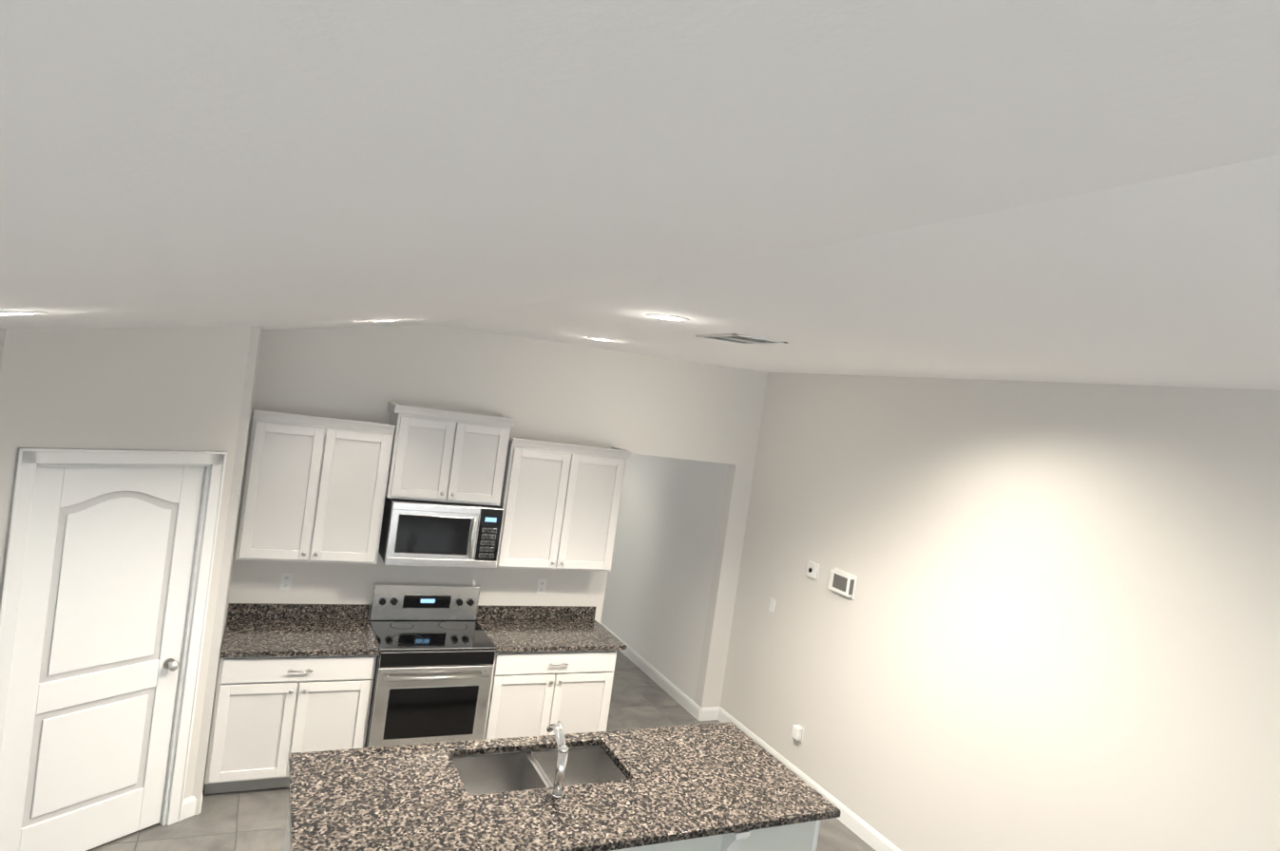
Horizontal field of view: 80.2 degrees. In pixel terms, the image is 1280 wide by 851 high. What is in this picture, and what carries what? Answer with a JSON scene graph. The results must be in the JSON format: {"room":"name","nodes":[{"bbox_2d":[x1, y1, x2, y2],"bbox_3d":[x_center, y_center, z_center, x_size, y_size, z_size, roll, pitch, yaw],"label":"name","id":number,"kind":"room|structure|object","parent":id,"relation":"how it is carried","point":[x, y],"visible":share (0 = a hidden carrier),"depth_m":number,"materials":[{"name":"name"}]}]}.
{"room":"kitchen","nodes":[
{"label":"kitchen","id":0,"kind":"room"},
{"bbox_2d":[0,325,262,815],"bbox_3d":[-3.119,0.723,4.016,1.690,2.862,1.380,7,2,-26],"label":"wall","id":1,"kind":"structure","parent":0,"point":[188,389],"depth_m":3.87,"materials":[{"name":"grey paint"}]},
{"bbox_2d":[0,466,204,850],"bbox_3d":[-2.716,1.202,3.854,0.112,2.008,0.794,9,2,31],"label":"pantry door","id":2,"kind":"structure","parent":1,"relation":"in","point":[104,607],"depth_m":3.84,"materials":[{"name":"white wood"}]},
{"bbox_2d":[0,447,227,826],"bbox_3d":[-2.739,1.160,3.878,0.123,2.108,0.956,9,2,31],"label":"door frame","id":3,"kind":"structure","parent":1,"relation":"attached to","point":[29,461],"depth_m":4.04,"materials":[{"name":"white wood"}]},
{"bbox_2d":[181,792,202,820],"bbox_3d":[-2.853,2.150,3.903,1.008,0.115,0.732,7,2,-26],"label":"baseboard","id":4,"kind":"structure","parent":1,"relation":"attached to","point":[189,807],"depth_m":4.33,"materials":[{"name":"white wood"}]},
{"bbox_2d":[86,650,875,850],"bbox_3d":[-0.937,2.542,3.657,6.180,0.120,18.890,7,2,-26],"label":"floor","id":5,"kind":"structure","parent":0,"point":[257,820],"depth_m":4.54,"materials":[{"name":"tile"}]},
{"bbox_2d":[204,654,377,794],"bbox_3d":[-2.258,1.820,4.932,0.887,0.879,0.652,7,2,-26],"label":"base cabinet","id":6,"kind":"object","parent":5,"relation":"on","point":[270,715],"visible":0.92,"depth_m":4.64,"materials":[{"name":"white wood"}]},
{"bbox_2d":[220,603,379,658],"bbox_3d":[-2.189,1.316,4.924,0.889,0.134,0.646,7,2,-26],"label":"countertop","id":7,"kind":"structure","parent":6,"relation":"on","point":[261,630],"depth_m":4.96,"materials":[{"name":"stone"}]},
{"bbox_2d":[364,582,496,747],"bbox_3d":[-1.481,1.769,5.255,0.765,1.177,0.708,7,2,-26],"label":"electric range","id":8,"kind":"object","parent":5,"relation":"on","point":[437,648],"visible":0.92,"depth_m":5.06,"materials":[{"name":"silver metal"}]},
{"bbox_2d":[483,650,616,740],"bbox_3d":[-0.759,2.010,5.668,0.933,0.879,0.652,7,2,-26],"label":"base cabinet","id":9,"kind":"object","parent":5,"relation":"on","point":[534,694],"visible":0.62,"depth_m":5.38,"materials":[{"name":"white wood"}]},
{"bbox_2d":[476,605,627,652],"bbox_3d":[-0.670,1.508,5.670,0.985,0.134,0.646,7,2,-26],"label":"countertop","id":10,"kind":"structure","parent":9,"relation":"on","point":[516,629],"depth_m":5.72,"materials":[{"name":"stone"}]},
{"bbox_2d":[284,745,820,850],"bbox_3d":[-0.366,2.119,3.501,2.334,0.884,0.936,7,2,-26],"label":"kitchen island","id":11,"kind":"object","parent":5,"relation":"on","point":[800,837],"visible":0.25,"depth_m":3.51,"materials":[{"name":"grey paint"}]},
{"bbox_2d":[287,723,840,850],"bbox_3d":[-0.316,1.661,3.500,2.370,0.034,0.960,7,2,-26],"label":"island countertop","id":12,"kind":"structure","parent":11,"relation":"on","point":[681,783],"depth_m":3.34,"materials":[{"name":"stone"}]},
{"bbox_2d":[452,745,628,795],"bbox_3d":[-0.488,1.755,3.632,0.836,0.200,0.446,7,2,-26],"label":"undermount sink","id":13,"kind":"object","parent":12,"relation":"in","point":[492,773],"visible":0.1,"depth_m":3.78,"materials":[{"name":"silver metal"}]},
{"bbox_2d":[546,721,568,799],"bbox_3d":[-0.385,1.487,3.444,0.060,0.294,0.238,7,2,-26],"label":"faucet","id":14,"kind":"object","parent":12,"relation":"on","point":[557,792],"visible":1,"depth_m":3.35,"materials":[{"name":"silver metal"}]},
{"bbox_2d":[224,324,767,707],"bbox_3d":[-1.533,0.666,5.606,5.900,3.330,0.120,7,2,-26],"label":"wall","id":15,"kind":"structure","parent":0,"point":[544,391],"depth_m":5.80,"materials":[{"name":"grey paint"}]},
{"bbox_2d":[279,573,292,590],"bbox_3d":[-2.403,1.061,5.154,0.072,0.115,0.010,7,2,-26],"label":"outlet","id":16,"kind":"object","parent":15,"relation":"attached to","point":[285,582],"visible":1,"depth_m":5.15,"materials":[{"name":"white plastic"}]},
{"bbox_2d":[235,409,395,564],"bbox_3d":[-2.137,0.407,5.026,0.845,0.945,0.354,7,2,-26],"label":"upper cabinet","id":17,"kind":"object","parent":15,"relation":"attached to","point":[315,488],"visible":1,"depth_m":4.88,"materials":[{"name":"white wood"}]},
{"bbox_2d":[385,401,516,506],"bbox_3d":[-1.361,0.206,5.365,0.831,0.630,0.379,7,2,-26],"label":"upper cabinet","id":18,"kind":"object","parent":15,"relation":"attached to","point":[443,456],"visible":0.96,"depth_m":5.21,"materials":[{"name":"white wood"}]},
{"bbox_2d":[378,496,503,569],"bbox_3d":[-1.400,0.744,5.354,0.757,0.425,0.444,7,2,-26],"label":"microwave","id":19,"kind":"object","parent":18,"relation":"attached to","point":[427,533],"visible":1,"depth_m":5.19,"materials":[{"name":"silver metal"}]},
{"bbox_2d":[535,579,547,593],"bbox_3d":[-0.770,1.263,5.955,0.072,0.115,0.010,7,2,-26],"label":"outlet","id":20,"kind":"object","parent":15,"relation":"attached to","point":[541,586],"visible":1,"depth_m":5.95,"materials":[{"name":"white plastic"}]},
{"bbox_2d":[496,438,631,572],"bbox_3d":[-0.613,0.600,5.774,0.943,0.945,0.354,7,2,-26],"label":"upper cabinet","id":21,"kind":"object","parent":15,"relation":"attached to","point":[560,505],"visible":0.96,"depth_m":5.62,"materials":[{"name":"white wood"}]},
{"bbox_2d":[0,0,1279,390],"bbox_3d":[0.993,-0.047,0.396,5.700,0.750,11.320,7,2,-26],"label":"ceiling","id":22,"kind":"structure","parent":0,"point":[1053,190],"depth_m":0.79,"materials":[{"name":"white paint"}]},
{"bbox_2d":[0,311,47,316],"bbox_3d":[-1.944,-0.345,2.343,0.181,0.041,0.184,7,2,-26],"label":"recessed light","id":23,"kind":"object","parent":22,"relation":"in","point":[5,314],"visible":0.94,"depth_m":2.35,"materials":[{"name":"white plastic"}]},
{"bbox_2d":[367,320,401,322],"bbox_3d":[-1.463,-0.600,4.353,0.181,0.041,0.184,7,2,-26],"label":"recessed light","id":24,"kind":"object","parent":22,"relation":"in","point":[383,320],"visible":1,"depth_m":4.32,"materials":[{"name":"white plastic"}]},
{"bbox_2d":[587,337,615,342],"bbox_3d":[-0.253,-0.561,4.959,0.184,0.009,0.184,7,2,-26],"label":"recessed light","id":25,"kind":"object","parent":22,"relation":"in","point":[601,339],"visible":1,"depth_m":4.93,"materials":[{"name":"white plastic"}]},
{"bbox_2d":[646,313,689,322],"bbox_3d":[0.116,-0.451,3.176,0.184,0.009,0.184,7,2,-26],"label":"recessed light","id":26,"kind":"object","parent":22,"relation":"in","point":[669,317],"visible":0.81,"depth_m":3.16,"materials":[{"name":"white plastic"}]},
{"bbox_2d":[695,333,787,344],"bbox_3d":[0.498,-0.426,3.762,0.310,0.019,0.360,7,2,-26],"label":"ceiling vent","id":27,"kind":"object","parent":22,"relation":"in","point":[740,338],"visible":1,"depth_m":3.71,"materials":[{"name":"white plastic"}]},
{"bbox_2d":[600,453,728,702],"bbox_3d":[-0.690,1.070,10.053,0.420,2.530,7.080,7,2,-26],"label":"wall","id":28,"kind":"structure","parent":0,"point":[657,594],"depth_m":7.58,"materials":[{"name":"grey paint"}]},
{"bbox_2d":[600,622,693,715],"bbox_3d":[-1.006,2.247,10.012,0.155,0.115,7.080,7,2,-26],"label":"baseboard","id":29,"kind":"structure","parent":28,"relation":"attached to","point":[670,689],"depth_m":7.36,"materials":[{"name":"white wood"}]},
{"bbox_2d":[720,372,1279,850],"bbox_3d":[3.510,1.449,1.619,0.220,3.380,11.520,7,2,-26],"label":"wall","id":30,"kind":"structure","parent":0,"point":[1053,623],"depth_m":4.26,"materials":[{"name":"grey paint"}]},
{"bbox_2d":[768,597,776,613],"bbox_3d":[1.091,1.484,6.272,0.012,0.115,0.072,7,2,-26],"label":"light switch","id":31,"kind":"object","parent":30,"relation":"attached to","point":[772,607],"visible":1,"depth_m":6.26,"materials":[{"name":"white plastic"}]},
{"bbox_2d":[791,724,803,743],"bbox_3d":[1.198,2.345,5.780,0.058,0.115,0.072,7,2,-26],"label":"outlet","id":32,"kind":"object","parent":30,"relation":"attached to","point":[797,732],"visible":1,"depth_m":5.76,"materials":[{"name":"white plastic"}]},
{"bbox_2d":[715,706,901,850],"bbox_3d":[3.133,3.043,1.709,0.014,0.115,11.300,7,2,-26],"label":"baseboard","id":33,"kind":"structure","parent":30,"relation":"attached to","point":[864,831],"depth_m":5.32,"materials":[{"name":"white wood"}]},
{"bbox_2d":[805,560,820,580],"bbox_3d":[1.326,1.118,5.861,0.034,0.130,0.130,7,2,-26],"label":"switch","id":34,"kind":"object","parent":30,"relation":"attached to","point":[812,570],"visible":1,"depth_m":5.84,"materials":[{"name":"white plastic"}]},
{"bbox_2d":[827,568,857,599],"bbox_3d":[1.468,1.149,5.542,0.052,0.170,0.250,7,2,-26],"label":"thermostat","id":35,"kind":"object","parent":30,"relation":"attached to","point":[842,582],"visible":1,"depth_m":5.50,"materials":[{"name":"white plastic"}]}
]}

